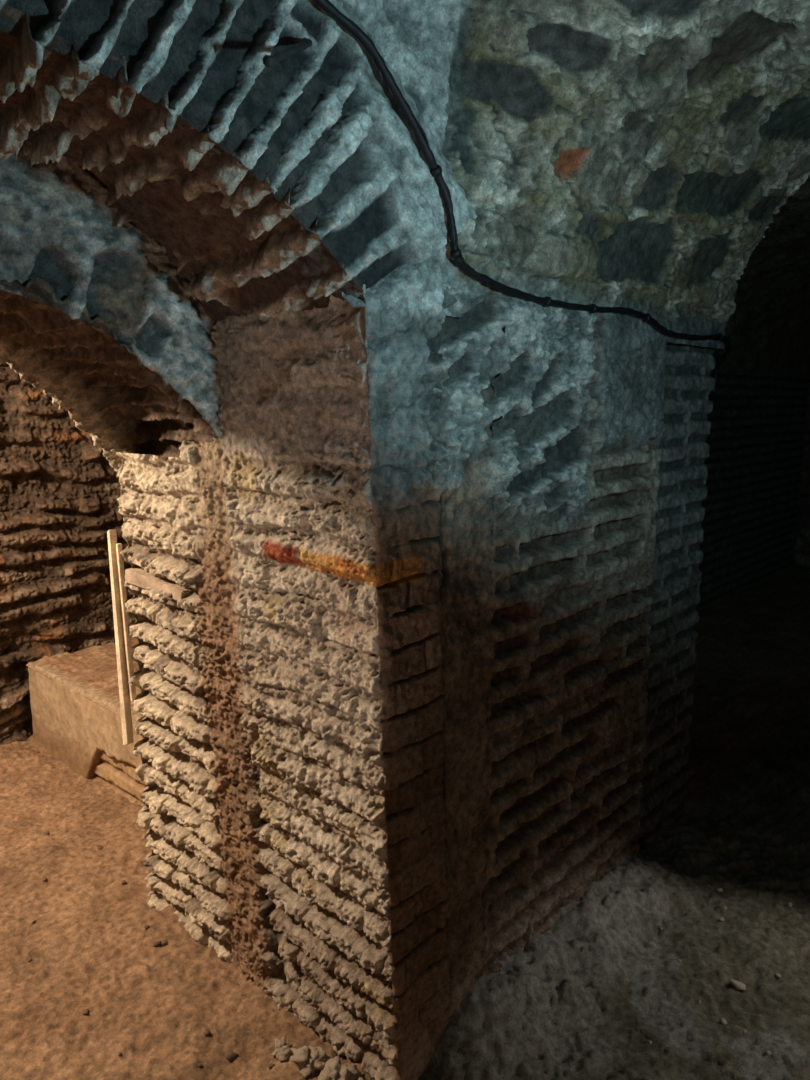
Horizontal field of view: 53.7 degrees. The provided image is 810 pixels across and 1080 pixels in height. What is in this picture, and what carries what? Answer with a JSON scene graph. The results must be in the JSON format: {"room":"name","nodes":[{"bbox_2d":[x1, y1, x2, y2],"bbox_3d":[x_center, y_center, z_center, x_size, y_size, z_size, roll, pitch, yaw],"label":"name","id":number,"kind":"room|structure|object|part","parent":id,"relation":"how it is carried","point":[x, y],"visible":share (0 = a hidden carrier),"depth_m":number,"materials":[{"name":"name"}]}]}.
{"room":"underground passage","nodes":[
{"label":"underground passage","id":0,"kind":"room"},
{"bbox_2d":[0,360,134,744],"bbox_3d":[-2.000,-0.210,3.377,0.137,2.560,4.501,9,14,42],"label":"wall","id":1,"kind":"structure","parent":0,"point":[59,492],"depth_m":3.77,"materials":[{"name":"brown brick"}]},
{"bbox_2d":[0,565,809,1079],"bbox_3d":[1.553,0.948,3.582,5.450,0.161,9.500,9,13,42],"label":"floor","id":2,"kind":"structure","parent":0,"point":[584,999],"depth_m":2.35,"materials":[{"name":"brown soil"}]},
{"bbox_2d":[82,1009,88,1015],"bbox_3d":[-0.840,1.245,2.108,0.018,0.013,0.018,0,10,-1],"label":"pebble","id":3,"kind":"object","parent":2,"relation":"on","point":[86,1011],"visible":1,"depth_m":2.10,"materials":[{"name":"stone"}]},
{"bbox_2d":[26,638,147,806],"bbox_3d":[-0.814,0.792,3.733,1.478,0.464,1.231,9,13,42],"label":"stone block","id":4,"kind":"object","parent":2,"relation":"on","point":[75,699],"visible":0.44,"depth_m":3.48,"materials":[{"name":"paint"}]},
{"bbox_2d":[152,940,160,946],"bbox_3d":[-0.735,1.197,2.370,0.026,0.017,0.020,-3,10,-17],"label":"pebble","id":5,"kind":"object","parent":2,"relation":"on","point":[155,943],"visible":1,"depth_m":2.37,"materials":[{"name":"stone"}]},
{"bbox_2d":[161,940,167,945],"bbox_3d":[-0.713,1.197,2.373,0.021,0.016,0.017,2,10,14],"label":"pebble","id":6,"kind":"object","parent":2,"relation":"on","point":[164,942],"visible":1,"depth_m":2.37,"materials":[{"name":"stone"}]},
{"bbox_2d":[204,1029,210,1036],"bbox_3d":[-0.509,1.265,2.052,0.018,0.016,0.018,-10,14,-43],"label":"pebble","id":7,"kind":"object","parent":2,"relation":"on","point":[207,1032],"visible":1,"depth_m":2.05,"materials":[{"name":"stone"}]},
{"bbox_2d":[225,1051,238,1061],"bbox_3d":[-0.430,1.278,1.985,0.030,0.021,0.022,-9,13,-41],"label":"pebble","id":8,"kind":"object","parent":2,"relation":"on","point":[231,1056],"visible":1,"depth_m":1.98,"materials":[{"name":"stone"}]},
{"bbox_2d":[268,1063,274,1068],"bbox_3d":[-0.325,1.283,1.950,0.018,0.012,0.012,-2,10,-9],"label":"pebble","id":9,"kind":"object","parent":2,"relation":"on","point":[270,1066],"visible":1,"depth_m":1.95,"materials":[{"name":"stone"}]},
{"bbox_2d":[272,1036,293,1060],"bbox_3d":[-0.305,1.269,1.989,0.057,0.045,0.063,4,11,20],"label":"lump","id":10,"kind":"object","parent":2,"relation":"on","point":[283,1051],"visible":0.94,"depth_m":1.98,"materials":[{"name":"beige stone"}]},
{"bbox_2d":[290,1046,329,1077],"bbox_3d":[-0.235,1.270,1.950,0.095,0.067,0.085,9,13,42],"label":"lump","id":11,"kind":"object","parent":2,"relation":"on","point":[309,1059],"visible":1,"depth_m":1.94,"materials":[{"name":"beige stone"}]},
{"bbox_2d":[318,1056,361,1079],"bbox_3d":[-0.159,1.280,1.890,0.103,0.084,0.103,1,10,7],"label":"lump","id":12,"kind":"object","parent":2,"relation":"on","point":[334,1069],"visible":1,"depth_m":1.89,"materials":[{"name":"beige stone"}]},
{"bbox_2d":[116,279,667,1079],"bbox_3d":[-0.045,0.287,2.489,1.192,1.890,1.318,9,13,42],"label":"brick pillar","id":13,"kind":"structure","parent":2,"relation":"on","point":[390,625],"depth_m":1.95,"materials":[{"name":"beige brick"}]},
{"bbox_2d":[0,148,222,489],"bbox_3d":[-1.055,-0.612,1.560,0.632,1.216,2.764,9,13,42],"label":"brick arch","id":14,"kind":"object","parent":13,"relation":"on","point":[96,315],"visible":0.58,"depth_m":1.73,"materials":[{"name":"grey stone"}]},
{"bbox_2d":[107,529,136,745],"bbox_3d":[-0.842,0.302,2.382,0.080,0.685,0.053,9,13,42],"label":"wooden lath","id":15,"kind":"object","parent":13,"relation":"attached to","point":[127,693],"visible":1,"depth_m":2.37,"materials":[{"name":"brown wood"}]},
{"bbox_3d":[-0.669,0.120,2.244,0.289,0.052,0.093,9,13,42],"label":"timber plate","id":16,"kind":"part","parent":13,"relation":"part of","materials":[{"name":"brown wood"}]},
{"bbox_2d":[0,0,477,320],"bbox_3d":[-0.672,-0.732,1.169,0.582,0.704,1.948,9,13,42],"label":"brick arch","id":17,"kind":"object","parent":13,"relation":"on","point":[319,130],"visible":0.96,"depth_m":1.36,"materials":[{"name":"grey brick"}]},
{"bbox_2d":[263,39,311,66],"bbox_3d":[-0.179,-0.768,1.258,0.020,0.113,0.202,2,10,12],"label":"spike","id":18,"kind":"object","parent":17,"relation":"attached to","point":[268,60],"visible":1,"depth_m":1.23,"materials":[{"name":"grey metal"}]},
{"bbox_2d":[720,1018,726,1024],"bbox_3d":[0.827,1.251,2.077,0.018,0.016,0.016,-5,11,-27],"label":"pebble","id":19,"kind":"object","parent":2,"relation":"on","point":[722,1021],"visible":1,"depth_m":2.07,"materials":[{"name":"stone"}]},
{"bbox_2d":[730,979,745,990],"bbox_3d":[0.917,1.224,2.201,0.036,0.020,0.031,-3,10,-14],"label":"pebble","id":20,"kind":"object","parent":2,"relation":"on","point":[738,985],"visible":1,"depth_m":2.19,"materials":[{"name":"stone"}]},
{"bbox_2d":[764,1050,771,1055],"bbox_3d":[0.902,1.272,1.983,0.020,0.014,0.022,-1,10,-8],"label":"pebble","id":21,"kind":"object","parent":2,"relation":"on","point":[767,1052],"visible":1,"depth_m":1.98,"materials":[{"name":"stone"}]},
{"bbox_2d":[101,0,809,376],"bbox_3d":[2.220,-1.300,3.046,3.713,1.163,8.600,9,13,42],"label":"ceiling","id":22,"kind":"structure","parent":0,"point":[637,155],"depth_m":1.82,"materials":[{"name":"grey stone"}]},
{"bbox_2d":[314,0,730,393],"bbox_3d":[0.479,-0.754,2.018,0.109,0.747,2.143,8,13,39],"label":"power cable","id":23,"kind":"object","parent":22,"relation":"attached to","point":[366,41],"visible":1,"depth_m":1.60,"materials":[{"name":"black rubber"}]},
{"bbox_2d":[636,342,809,849],"bbox_3d":[2.249,-0.176,5.118,1.233,1.890,5.840,9,13,42],"label":"wall","id":24,"kind":"structure","parent":0,"point":[730,465],"depth_m":3.05,"materials":[{"name":"grey brick"}]},
{"bbox_2d":[792,379,809,567],"bbox_3d":[5.226,-0.918,6.271,4.050,2.950,0.105,9,13,42],"label":"wall","id":25,"kind":"structure","parent":0,"point":[802,552],"depth_m":7.67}
]}

